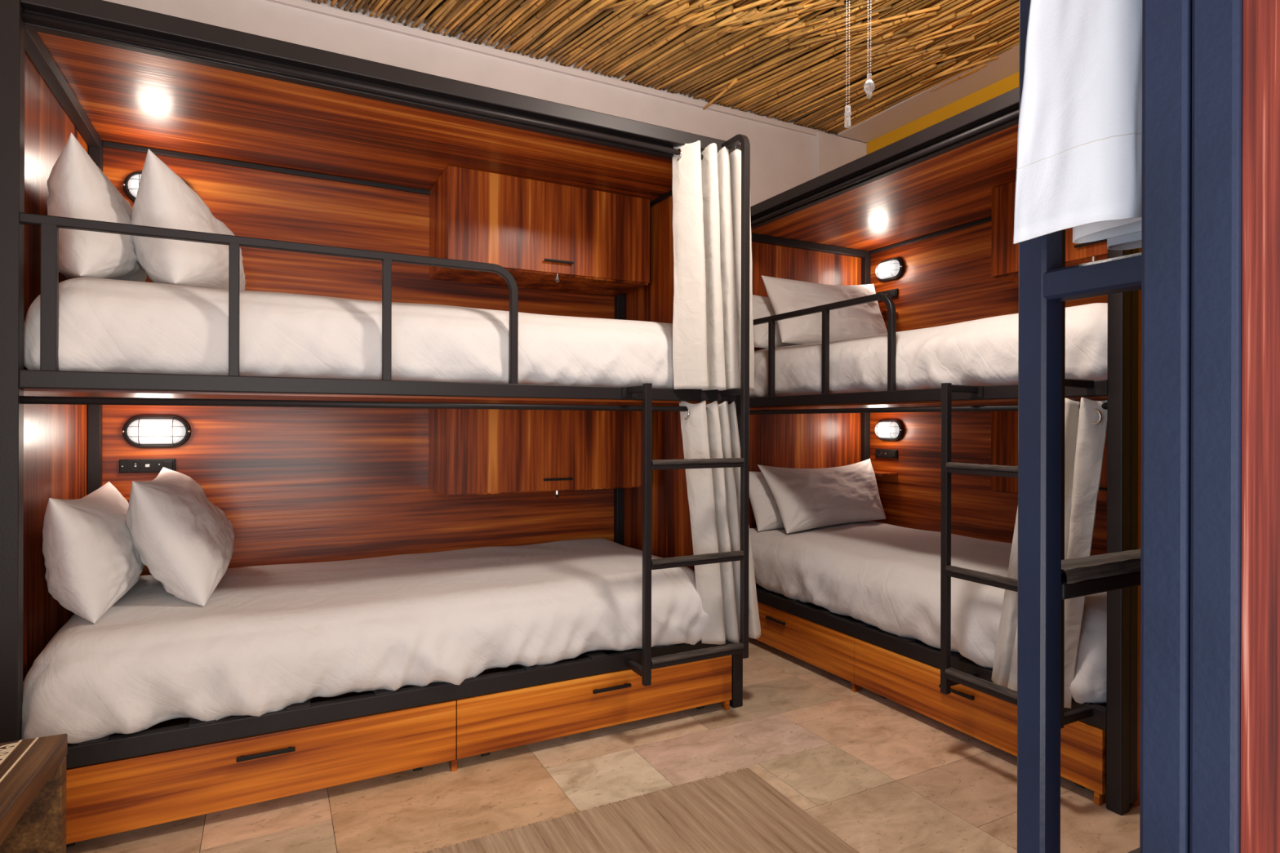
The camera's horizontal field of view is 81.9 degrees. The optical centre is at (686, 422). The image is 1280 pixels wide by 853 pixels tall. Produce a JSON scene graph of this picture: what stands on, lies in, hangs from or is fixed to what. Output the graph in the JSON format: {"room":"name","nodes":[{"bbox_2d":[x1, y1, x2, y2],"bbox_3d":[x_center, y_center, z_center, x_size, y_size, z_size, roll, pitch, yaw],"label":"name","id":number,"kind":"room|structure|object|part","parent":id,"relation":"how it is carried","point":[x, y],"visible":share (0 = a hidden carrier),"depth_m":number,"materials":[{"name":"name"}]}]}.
{"room":"dormitory","nodes":[
{"label":"dormitory","id":0,"kind":"room"},
{"bbox_2d":[103,0,862,206],"bbox_3d":[-0.628,-0.374,3.549,4.035,2.845,0.100,0,0,-29],"label":"wall","id":1,"kind":"structure","parent":0,"point":[782,159],"depth_m":3.37,"materials":[{"name":"grey paint"}]},
{"bbox_2d":[267,0,817,135],"bbox_3d":[-0.758,-1.679,3.405,3.460,0.029,0.020,0,0,-29],"label":"trim","id":2,"kind":"structure","parent":1,"relation":"attached to","point":[302,4],"depth_m":3.40,"materials":[{"name":"white paint"}]},
{"bbox_2d":[815,131,866,177],"bbox_3d":[0.910,-0.314,4.344,0.375,2.733,0.028,0,0,-29],"label":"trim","id":3,"kind":"structure","parent":1,"relation":"attached to","point":[833,152],"depth_m":4.30,"materials":[{"name":"grey paint"}]},
{"bbox_2d":[66,637,1139,852],"bbox_3d":[0.428,1.057,1.673,3.835,0.012,4.210,0,0,-29],"label":"floor","id":4,"kind":"structure","parent":0,"point":[882,775],"depth_m":2.13,"materials":[{"name":"tile"}]},
{"bbox_2d":[0,733,67,852],"bbox_3d":[-1.122,0.796,0.934,0.385,0.501,0.620,0,0,-27],"label":"side table","id":5,"kind":"object","parent":4,"relation":"on","point":[33,771],"visible":1,"depth_m":1.24,"materials":[{"name":"brown wood"}]},
{"bbox_2d":[0,0,750,847],"bbox_3d":[-0.930,0.008,2.597,2.115,2.079,1.212,0,0,-29],"label":"bunk bed","id":6,"kind":"object","parent":4,"relation":"on","point":[322,166],"visible":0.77,"depth_m":2.38,"materials":[{"name":"grey paint"}]},
{"bbox_3d":[-1.607,0.006,1.724,0.076,2.079,0.045,0,0,-29],"label":"post","id":7,"kind":"part","parent":6,"relation":"part of","materials":[{"name":"black metal"}]},
{"bbox_3d":[-1.880,-0.001,2.177,0.016,2.030,1.010,0,0,-29],"label":"panel","id":8,"kind":"part","parent":6,"relation":"part of","materials":[{"name":"laminate"}]},
{"bbox_3d":[-1.847,-0.981,2.178,0.035,0.036,0.922,0,0,-29],"label":"rail","id":9,"kind":"part","parent":6,"relation":"part of","materials":[{"name":"black metal"}]},
{"bbox_3d":[-2.086,0.021,2.597,0.035,2.045,0.040,0,0,-29],"label":"post","id":10,"kind":"part","parent":6,"relation":"part of","materials":[{"name":"black metal"}]},
{"bbox_2d":[119,458,175,473],"bbox_3d":[-1.963,0.157,2.682,0.166,0.049,0.014,0,0,-29],"label":"power outlet","id":11,"kind":"object","parent":6,"relation":"attached to","point":[140,465],"visible":0.94,"depth_m":2.68,"materials":[{"name":"black plastic"}]},
{"bbox_2d":[163,461,173,469],"bbox_3d":[-1.906,0.158,2.708,0.028,0.032,0.005,0,0,-29],"label":"switch","id":12,"kind":"object","parent":11,"relation":"attached to","point":[168,464],"depth_m":2.71,"materials":[{"name":"black plastic"}]},
{"bbox_2d":[122,171,189,202],"bbox_3d":[-1.924,-0.851,2.678,0.207,0.122,0.057,0,0,-29],"label":"lamp","id":13,"kind":"object","parent":6,"relation":"attached to","point":[131,184],"visible":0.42,"depth_m":2.63,"materials":[{"name":"grey paint"}]},
{"bbox_3d":[-1.921,-0.851,2.672,0.175,0.091,0.034,0,0,-29],"label":"glass","id":14,"kind":"part","parent":13,"relation":"part of","materials":[{"name":"grey glass"}]},
{"bbox_2d":[121,414,191,448],"bbox_3d":[-1.927,0.032,2.678,0.207,0.122,0.057,0,0,-29],"label":"lamp","id":15,"kind":"object","parent":6,"relation":"attached to","point":[140,431],"visible":1,"depth_m":2.67,"materials":[{"name":"white glass"}]},
{"bbox_3d":[-1.923,0.032,2.672,0.175,0.091,0.034,0,0,-29],"label":"glass","id":16,"kind":"part","parent":15,"relation":"part of","materials":[{"name":"grey glass"}]},
{"bbox_3d":[-1.358,0.924,2.356,1.018,0.177,0.902,0,0,-29],"label":"drawer","id":17,"kind":"part","parent":6,"relation":"part of","materials":[{"name":"laminate"}]},
{"bbox_3d":[-1.120,0.883,1.962,0.136,0.010,0.018,0,0,-29],"label":"handle","id":18,"kind":"part","parent":6,"relation":"part of","materials":[{"name":"black plastic"}]},
{"bbox_3d":[-1.211,-0.989,3.103,1.982,0.018,0.016,0,0,-29],"label":"rail","id":19,"kind":"part","parent":6,"relation":"part of","materials":[{"name":"grey paint"}]},
{"bbox_3d":[-1.055,-0.303,2.030,1.197,0.380,0.024,0,0,-29],"label":"guard rail","id":20,"kind":"part","parent":6,"relation":"part of","materials":[{"name":"black metal"}]},
{"bbox_2d":[23,277,674,388],"bbox_3d":[-0.956,-0.248,2.652,2.039,0.283,0.984,0,0,-29],"label":"mattress","id":21,"kind":"object","parent":6,"relation":"on","point":[105,325],"visible":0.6,"depth_m":2.09,"materials":[{"name":"white fabric"}]},
{"bbox_2d":[46,132,146,281],"bbox_3d":[-1.762,-0.583,2.207,0.230,0.404,0.718,0,0,-29],"label":"pillow","id":22,"kind":"object","parent":21,"relation":"on","point":[77,188],"visible":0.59,"depth_m":1.94,"materials":[{"name":"white fabric"}]},
{"bbox_2d":[130,149,245,290],"bbox_3d":[-1.568,-0.581,2.340,0.280,0.402,0.757,0,0,-29],"label":"pillow","id":23,"kind":"object","parent":21,"relation":"on","point":[163,199],"visible":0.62,"depth_m":2.04,"materials":[{"name":"white fabric"}]},
{"bbox_3d":[-0.732,-0.973,2.259,2.056,0.046,0.034,0,0,-29],"label":"rail","id":24,"kind":"part","parent":6,"relation":"part of","materials":[{"name":"grey paint"}]},
{"bbox_3d":[-0.971,-1.005,2.685,2.055,0.015,1.016,0,0,-29],"label":"roof panel","id":25,"kind":"part","parent":6,"relation":"part of","materials":[{"name":"laminate"}]},
{"bbox_3d":[-1.222,0.462,3.120,2.055,1.070,0.016,0,0,-29],"label":"panel","id":26,"kind":"part","parent":6,"relation":"part of","materials":[{"name":"laminate"}]},
{"bbox_3d":[-1.219,-0.543,3.120,2.055,0.909,0.016,0,0,-29],"label":"panel","id":27,"kind":"part","parent":6,"relation":"part of","materials":[{"name":"laminate"}]},
{"bbox_3d":[-0.701,-0.960,2.231,1.998,0.019,0.019,0,0,-29],"label":"curtain rod","id":28,"kind":"part","parent":6,"relation":"part of","materials":[{"name":"grey paint"}]},
{"bbox_3d":[-0.704,-0.051,2.231,1.998,0.019,0.019,0,0,-29],"label":"curtain rod","id":29,"kind":"part","parent":6,"relation":"part of","materials":[{"name":"grey paint"}]},
{"bbox_2d":[21,537,709,743],"bbox_3d":[-0.951,0.660,2.626,2.036,0.285,1.034,0,0,-29],"label":"mattress","id":30,"kind":"object","parent":6,"relation":"on","point":[268,638],"visible":0.94,"depth_m":2.16,"materials":[{"name":"white fabric"}]},
{"bbox_2d":[42,481,144,623],"bbox_3d":[-1.778,0.360,2.241,0.214,0.339,0.805,0,0,-33],"label":"pillow","id":31,"kind":"object","parent":30,"relation":"on","point":[91,558],"visible":0.85,"depth_m":1.96,"materials":[{"name":"white fabric"}]},
{"bbox_2d":[126,466,234,606],"bbox_3d":[-1.622,0.341,2.386,0.276,0.362,0.753,0,0,-29],"label":"pillow","id":32,"kind":"object","parent":30,"relation":"on","point":[185,541],"visible":0.99,"depth_m":2.11,"materials":[{"name":"white fabric"}]},
{"bbox_3d":[-0.970,-0.080,2.677,2.055,0.013,0.999,0,0,-29],"label":"deck panel","id":33,"kind":"part","parent":6,"relation":"part of","materials":[{"name":"metal"}]},
{"bbox_3d":[-0.703,-0.101,2.229,1.996,0.043,0.036,0,0,-29],"label":"bed rail","id":34,"kind":"part","parent":6,"relation":"part of","materials":[{"name":"black metal"}]},
{"bbox_3d":[-0.700,-1.007,2.229,1.996,0.048,0.036,0,0,-29],"label":"rail","id":35,"kind":"part","parent":6,"relation":"part of","materials":[{"name":"grey paint"}]},
{"bbox_3d":[-0.705,0.809,2.229,1.996,0.052,0.036,0,0,-29],"label":"bed rail","id":36,"kind":"part","parent":6,"relation":"part of","materials":[{"name":"grey paint"}]},
{"bbox_2d":[428,408,642,498],"bbox_3d":[-0.633,0.124,3.213,0.872,0.389,0.399,0,0,-29],"label":"upper cabinet","id":37,"kind":"object","parent":6,"relation":"attached to","point":[472,451],"visible":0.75,"depth_m":3.03,"materials":[{"name":"laminate"}]},
{"bbox_3d":[-0.533,0.235,3.052,0.126,0.009,0.021,0,0,-29],"label":"handle","id":38,"kind":"part","parent":37,"relation":"part of","materials":[{"name":"black plastic"}]},
{"bbox_2d":[429,165,649,296],"bbox_3d":[-0.630,-0.789,3.213,0.872,0.411,0.399,0,0,-29],"label":"upper cabinet","id":39,"kind":"object","parent":6,"relation":"attached to","point":[548,236],"visible":0.94,"depth_m":3.05,"materials":[{"name":"laminate"}]},
{"bbox_3d":[-0.530,-0.667,3.052,0.126,0.009,0.021,0,0,-29],"label":"handle","id":40,"kind":"part","parent":39,"relation":"part of","materials":[{"name":"black plastic"}]},
{"bbox_3d":[-0.484,0.926,2.850,0.984,0.177,0.902,0,0,-29],"label":"drawer","id":41,"kind":"part","parent":6,"relation":"part of","materials":[{"name":"laminate"}]},
{"bbox_3d":[-0.249,0.885,2.454,0.136,0.010,0.018,0,0,-29],"label":"handle","id":42,"kind":"part","parent":6,"relation":"part of","materials":[{"name":"black plastic"}]},
{"bbox_3d":[-0.328,0.026,3.590,0.039,2.045,0.040,0,0,-29],"label":"post","id":43,"kind":"part","parent":6,"relation":"part of","materials":[{"name":"black metal"}]},
{"bbox_3d":[-0.080,0.015,3.212,0.017,2.070,0.978,0,0,-29],"label":"panel","id":44,"kind":"part","parent":6,"relation":"part of","materials":[{"name":"laminate"}]},
{"bbox_3d":[-0.077,-0.985,3.177,0.012,0.018,0.922,0,0,-29],"label":"rail","id":45,"kind":"part","parent":6,"relation":"part of","materials":[{"name":"black metal"}]},
{"bbox_2d":[671,140,754,391],"bbox_3d":[0.098,-0.555,2.654,0.328,0.882,0.127,0,0,-23],"label":"curtain","id":46,"kind":"object","parent":6,"relation":"hanging from","point":[706,193],"visible":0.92,"depth_m":2.61,"materials":[{"name":"grey fabric"}]},
{"bbox_2d":[679,400,760,644],"bbox_3d":[0.134,0.356,2.674,0.309,0.867,0.123,0,0,-29],"label":"curtain","id":47,"kind":"object","parent":6,"relation":"hanging from","point":[713,494],"visible":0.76,"depth_m":2.63,"materials":[{"name":"grey fabric"}]},
{"bbox_3d":[0.184,0.011,2.732,0.043,2.079,0.040,0,0,-29],"label":"post","id":48,"kind":"part","parent":6,"relation":"part of","materials":[{"name":"metal"}]},
{"bbox_2d":[422,768,858,852],"bbox_3d":[-0.089,1.044,1.262,1.391,0.008,1.456,0,0,-28],"label":"rug","id":49,"kind":"object","parent":4,"relation":"on","point":[738,811],"visible":1,"depth_m":1.89,"materials":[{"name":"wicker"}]},
{"bbox_2d":[749,86,1141,815],"bbox_3d":[1.038,0.013,3.113,1.212,2.079,2.115,0,0,-29],"label":"bunk bed","id":50,"kind":"object","parent":4,"relation":"on","point":[922,198],"visible":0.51,"depth_m":3.03,"materials":[{"name":"grey paint"}]},
{"bbox_3d":[0.401,0.887,3.300,0.018,0.010,0.136,0,0,-29],"label":"handle","id":51,"kind":"part","parent":50,"relation":"part of","materials":[{"name":"black plastic"}]},
{"bbox_3d":[0.618,0.007,4.063,1.010,2.030,0.016,0,0,-29],"label":"panel","id":52,"kind":"part","parent":50,"relation":"part of","materials":[{"name":"laminate"}]},
{"bbox_3d":[0.622,-0.974,4.032,0.922,0.036,0.035,0,0,-29],"label":"rail","id":53,"kind":"part","parent":50,"relation":"part of","materials":[{"name":"black metal"}]},
{"bbox_3d":[0.472,-0.298,3.239,0.024,0.380,1.197,0,0,-29],"label":"guard rail","id":54,"kind":"part","parent":50,"relation":"part of","materials":[{"name":"black metal"}]},
{"bbox_3d":[0.794,0.930,3.538,0.902,0.177,1.018,0,0,-29],"label":"drawer","id":55,"kind":"part","parent":50,"relation":"part of","materials":[{"name":"laminate"}]},
{"bbox_3d":[1.038,0.030,4.269,0.040,2.045,0.035,0,0,-29],"label":"post","id":56,"kind":"part","parent":50,"relation":"part of","materials":[{"name":"black metal"}]},
{"bbox_3d":[0.673,-1.003,2.886,0.036,0.048,1.996,0,0,-29],"label":"rail","id":57,"kind":"part","parent":50,"relation":"part of","materials":[{"name":"grey paint"}]},
{"bbox_3d":[1.129,-0.999,3.157,1.016,0.015,2.055,0,0,-29],"label":"roof panel","id":58,"kind":"part","parent":50,"relation":"part of","materials":[{"name":"laminate"}]},
{"bbox_3d":[0.702,-0.969,2.917,0.034,0.046,2.056,0,0,-29],"label":"rail","id":59,"kind":"part","parent":50,"relation":"part of","materials":[{"name":"black metal"}]},
{"bbox_3d":[0.675,-0.956,2.887,0.019,0.019,1.998,0,0,-29],"label":"curtain rod","id":60,"kind":"part","parent":50,"relation":"part of","materials":[{"name":"grey paint"}]},
{"bbox_2d":[874,471,897,475],"bbox_3d":[1.071,0.285,4.136,0.114,0.012,0.195,0,0,-29],"label":"shelf","id":61,"kind":"object","parent":50,"relation":"attached to","point":[877,473],"depth_m":4.08,"materials":[{"name":"laminate"}]},
{"bbox_2d":[875,448,897,458],"bbox_3d":[1.122,0.175,4.145,0.014,0.049,0.166,0,0,-29],"label":"power outlet","id":62,"kind":"object","parent":50,"relation":"attached to","point":[879,453],"visible":1,"depth_m":4.14,"materials":[{"name":"black plastic"}]},
{"bbox_2d":[891,451,895,457],"bbox_3d":[1.149,0.175,4.089,0.005,0.032,0.028,0,0,-29],"label":"switch","id":63,"kind":"object","parent":62,"relation":"attached to","point":[893,453],"depth_m":4.09,"materials":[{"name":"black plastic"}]},
{"bbox_2d":[875,288,897,301],"bbox_3d":[1.125,-0.719,4.145,0.014,0.049,0.166,0,0,-29],"label":"power outlet","id":64,"kind":"object","parent":50,"relation":"attached to","point":[893,293],"visible":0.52,"depth_m":4.11,"materials":[{"name":"black plastic"}]},
{"bbox_2d":[874,418,904,440],"bbox_3d":[1.118,0.041,4.109,0.057,0.122,0.207,0,0,-29],"label":"lamp","id":65,"kind":"object","parent":50,"relation":"attached to","point":[886,429],"visible":1,"depth_m":4.07,"materials":[{"name":"white glass"}]},
{"bbox_3d":[1.113,0.041,4.106,0.034,0.091,0.175,0,0,-29],"label":"glass","id":66,"kind":"part","parent":65,"relation":"part of","materials":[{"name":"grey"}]},
{"bbox_2d":[880,310,897,316],"bbox_3d":[1.073,-0.608,4.136,0.114,0.012,0.195,0,0,-29],"label":"power outlet","id":67,"kind":"object","parent":50,"relation":"attached to","point":[884,313],"depth_m":4.08,"materials":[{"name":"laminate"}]},
{"bbox_2d":[875,257,905,282],"bbox_3d":[1.121,-0.855,4.109,0.057,0.122,0.207,0,0,-29],"label":"lamp","id":68,"kind":"object","parent":50,"relation":"attached to","point":[890,269],"visible":1,"depth_m":4.07,"materials":[{"name":"grey paint"}]},
{"bbox_3d":[1.115,-0.855,4.106,0.034,0.091,0.175,0,0,-29],"label":"glass","id":69,"kind":"part","parent":68,"relation":"part of","materials":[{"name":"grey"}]},
{"bbox_2d":[749,520,1106,703],"bbox_3d":[1.075,0.663,3.133,1.035,0.275,2.054,0,0,-29],"label":"mattress","id":70,"kind":"object","parent":50,"relation":"on","point":[886,577],"visible":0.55,"depth_m":2.83,"materials":[{"name":"white fabric"}]},
{"bbox_2d":[749,471,784,531],"bbox_3d":[0.636,0.395,3.885,0.757,0.288,0.228,0,0,-29],"label":"pillow","id":71,"kind":"object","parent":70,"relation":"on","point":[765,509],"visible":0.27,"depth_m":3.69,"materials":[{"name":"white fabric"}]},
{"bbox_2d":[757,458,885,533],"bbox_3d":[0.747,0.363,3.804,0.796,0.328,0.251,0,0,-32],"label":"pillow","id":72,"kind":"object","parent":70,"relation":"on","point":[806,499],"visible":1,"depth_m":3.70,"materials":[{"name":"white fabric"}]},
{"bbox_3d":[1.118,-0.074,3.153,0.999,0.013,2.055,0,0,-29],"label":"deck panel","id":73,"kind":"part","parent":50,"relation":"part of","materials":[{"name":"metal"}]},
{"bbox_3d":[0.672,-0.047,2.887,0.019,0.019,1.998,0,0,-29],"label":"curtain rod","id":74,"kind":"part","parent":50,"relation":"part of","materials":[{"name":"grey paint"}]},
{"bbox_2d":[749,302,1107,397],"bbox_3d":[1.076,-0.236,3.150,1.001,0.280,2.040,0,0,-29],"label":"mattress","id":75,"kind":"object","parent":50,"relation":"on","point":[983,352],"visible":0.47,"depth_m":2.59,"materials":[{"name":"white fabric"}]},
{"bbox_2d":[752,294,801,348],"bbox_3d":[0.629,-0.520,3.903,0.758,0.295,0.218,0,0,-29],"label":"pillow","id":76,"kind":"object","parent":75,"relation":"on","point":[762,305],"visible":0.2,"depth_m":3.72,"materials":[{"name":"white fabric"}]},
{"bbox_2d":[760,275,887,344],"bbox_3d":[0.754,-0.581,3.823,0.814,0.393,0.217,0,0,-34],"label":"pillow","id":77,"kind":"object","parent":75,"relation":"on","point":[785,295],"visible":0.77,"depth_m":3.71,"materials":[{"name":"white fabric"}]},
{"bbox_3d":[0.670,-0.097,2.886,0.036,0.043,1.996,0,0,-29],"label":"bed rail","id":78,"kind":"part","parent":50,"relation":"part of","materials":[{"name":"black metal"}]},
{"bbox_3d":[1.547,-0.981,3.396,0.016,0.018,1.982,0,0,-29],"label":"rail","id":79,"kind":"part","parent":50,"relation":"part of","materials":[{"name":"grey paint"}]},
{"bbox_3d":[0.668,0.813,2.886,0.036,0.052,1.996,0,0,-29],"label":"bed rail","id":80,"kind":"part","parent":50,"relation":"part of","materials":[{"name":"grey paint"}]},
{"bbox_3d":[0.892,0.889,2.429,0.018,0.010,0.136,0,0,-29],"label":"handle","id":81,"kind":"part","parent":50,"relation":"part of","materials":[{"name":"black plastic"}]},
{"bbox_3d":[1.288,0.931,2.664,0.902,0.177,0.984,0,0,-29],"label":"drawer","id":82,"kind":"part","parent":50,"relation":"part of","materials":[{"name":"laminate"}]},
{"bbox_3d":[1.560,0.469,3.403,0.016,1.070,2.055,0,0,-29],"label":"panel","id":83,"kind":"part","parent":50,"relation":"part of","materials":[{"name":"laminate"}]},
{"bbox_3d":[1.563,-0.535,3.403,0.016,0.909,2.055,0,0,-29],"label":"panel","id":84,"kind":"part","parent":50,"relation":"part of","materials":[{"name":"laminate"}]},
{"bbox_2d":[991,410,1106,502],"bbox_3d":[1.653,0.130,2.815,0.399,0.389,0.872,0,0,-29],"label":"upper cabinet","id":85,"kind":"object","parent":50,"relation":"attached to","point":[1004,424],"visible":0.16,"depth_m":3.04,"materials":[{"name":"laminate"}]},
{"bbox_3d":[1.492,0.241,2.715,0.021,0.009,0.126,0,0,-29],"label":"handle","id":86,"kind":"part","parent":85,"relation":"part of","materials":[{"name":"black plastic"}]},
{"bbox_2d":[991,397,1106,708],"bbox_3d":[1.048,0.370,2.164,0.121,0.880,0.347,0,0,-29],"label":"curtain","id":87,"kind":"object","parent":50,"relation":"hanging from","point":[1085,427],"visible":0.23,"depth_m":2.07,"materials":[{"name":"grey fabric"}]},
{"bbox_2d":[991,181,1107,281],"bbox_3d":[1.656,-0.783,2.815,0.399,0.411,0.872,0,0,-29],"label":"upper cabinet","id":88,"kind":"object","parent":50,"relation":"attached to","point":[1005,254],"visible":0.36,"depth_m":3.04,"materials":[{"name":"laminate"}]},
{"bbox_3d":[1.495,-0.661,2.715,0.021,0.009,0.126,0,0,-29],"label":"handle","id":89,"kind":"part","parent":88,"relation":"part of","materials":[{"name":"black metal"}]},
{"bbox_3d":[1.173,0.014,1.999,0.040,2.079,0.043,0,0,-29],"label":"post","id":90,"kind":"part","parent":50,"relation":"part of","materials":[{"name":"black metal"}]},
{"bbox_3d":[1.213,0.018,2.010,0.036,2.030,0.021,0,0,-29],"label":"post","id":91,"kind":"part","parent":50,"relation":"part of","materials":[{"name":"metal"}]},
{"bbox_3d":[1.653,0.020,2.263,0.978,2.070,0.017,0,0,-29],"label":"panel","id":92,"kind":"part","parent":50,"relation":"part of","materials":[{"name":"laminate"}]},
{"bbox_2d":[1017,0,1279,852],"bbox_3d":[1.475,0.015,0.677,2.115,2.079,1.219,0,0,-29],"label":"bunk bed","id":93,"kind":"object","parent":4,"relation":"on","point":[1206,567],"visible":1,"depth_m":0.51,"materials":[{"name":"blue paint"}]},
{"bbox_2d":[1013,0,1142,249],"bbox_3d":[0.392,-0.574,0.646,0.157,0.826,0.116,0,0,-21],"label":"towel","id":94,"kind":"object","parent":93,"relation":"hanging from","point":[1079,166],"visible":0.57,"depth_m":0.61,"materials":[{"name":"white fabric"}]},
{"bbox_3d":[0.362,0.011,0.542,0.043,2.079,0.033,0,0,-29],"label":"post","id":95,"kind":"part","parent":93,"relation":"part of","materials":[{"name":"blue metal"}]},
{"bbox_3d":[0.368,0.016,0.509,0.021,2.030,0.029,0,0,-29],"label":"post","id":96,"kind":"part","parent":93,"relation":"part of","materials":[{"name":"blue paint"}]},
{"bbox_3d":[0.624,0.017,0.066,0.017,2.070,0.992,0,0,-29],"label":"panel","id":97,"kind":"part","parent":93,"relation":"part of","materials":[{"name":"red laminate"}]},
{"bbox_2d":[311,0,1019,133],"bbox_3d":[0.205,-1.699,1.605,3.967,0.091,4.130,0,0,-29],"label":"ceiling","id":98,"kind":"structure","parent":0,"point":[926,33],"depth_m":3.26,"materials":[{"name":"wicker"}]},
{"bbox_3d":[0.438,-1.551,1.876,0.280,0.285,0.280,0,0,-29],"label":"ceiling light","id":99,"kind":"object","parent":98,"relation":"hanging from","visible":0},
{"bbox_2d":[844,0,851,128],"bbox_3d":[0.417,-1.130,1.901,0.017,0.732,0.018,0,0,-7],"label":"pull chain","id":100,"kind":"object","parent":99,"relation":"hanging from","point":[847,113],"visible":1,"depth_m":1.90,"materials":[{"name":"white plastic"}]},
{"bbox_2d":[863,0,874,98],"bbox_3d":[0.464,-1.159,1.865,0.025,0.678,0.025,0,0,38],"label":"pull chain","id":101,"kind":"object","parent":99,"relation":"hanging from","point":[868,86],"visible":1,"depth_m":1.86,"materials":[{"name":"white plastic"}]},
{"bbox_2d":[863,71,1018,154],"bbox_3d":[2.170,-0.366,2.597,0.100,2.845,4.310,0,0,-29],"label":"wall","id":102,"kind":"structure","parent":0,"point":[1011,82],"depth_m":3.90,"materials":[{"name":"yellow paint"}]},
{"bbox_2d":[837,44,1019,142],"bbox_3d":[2.013,-1.686,2.548,0.227,0.014,4.182,0,0,-29],"label":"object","id":103,"kind":"structure","parent":102,"relation":"attached to","point":[1006,64],"depth_m":3.82,"materials":[{"name":"white"}]}
]}

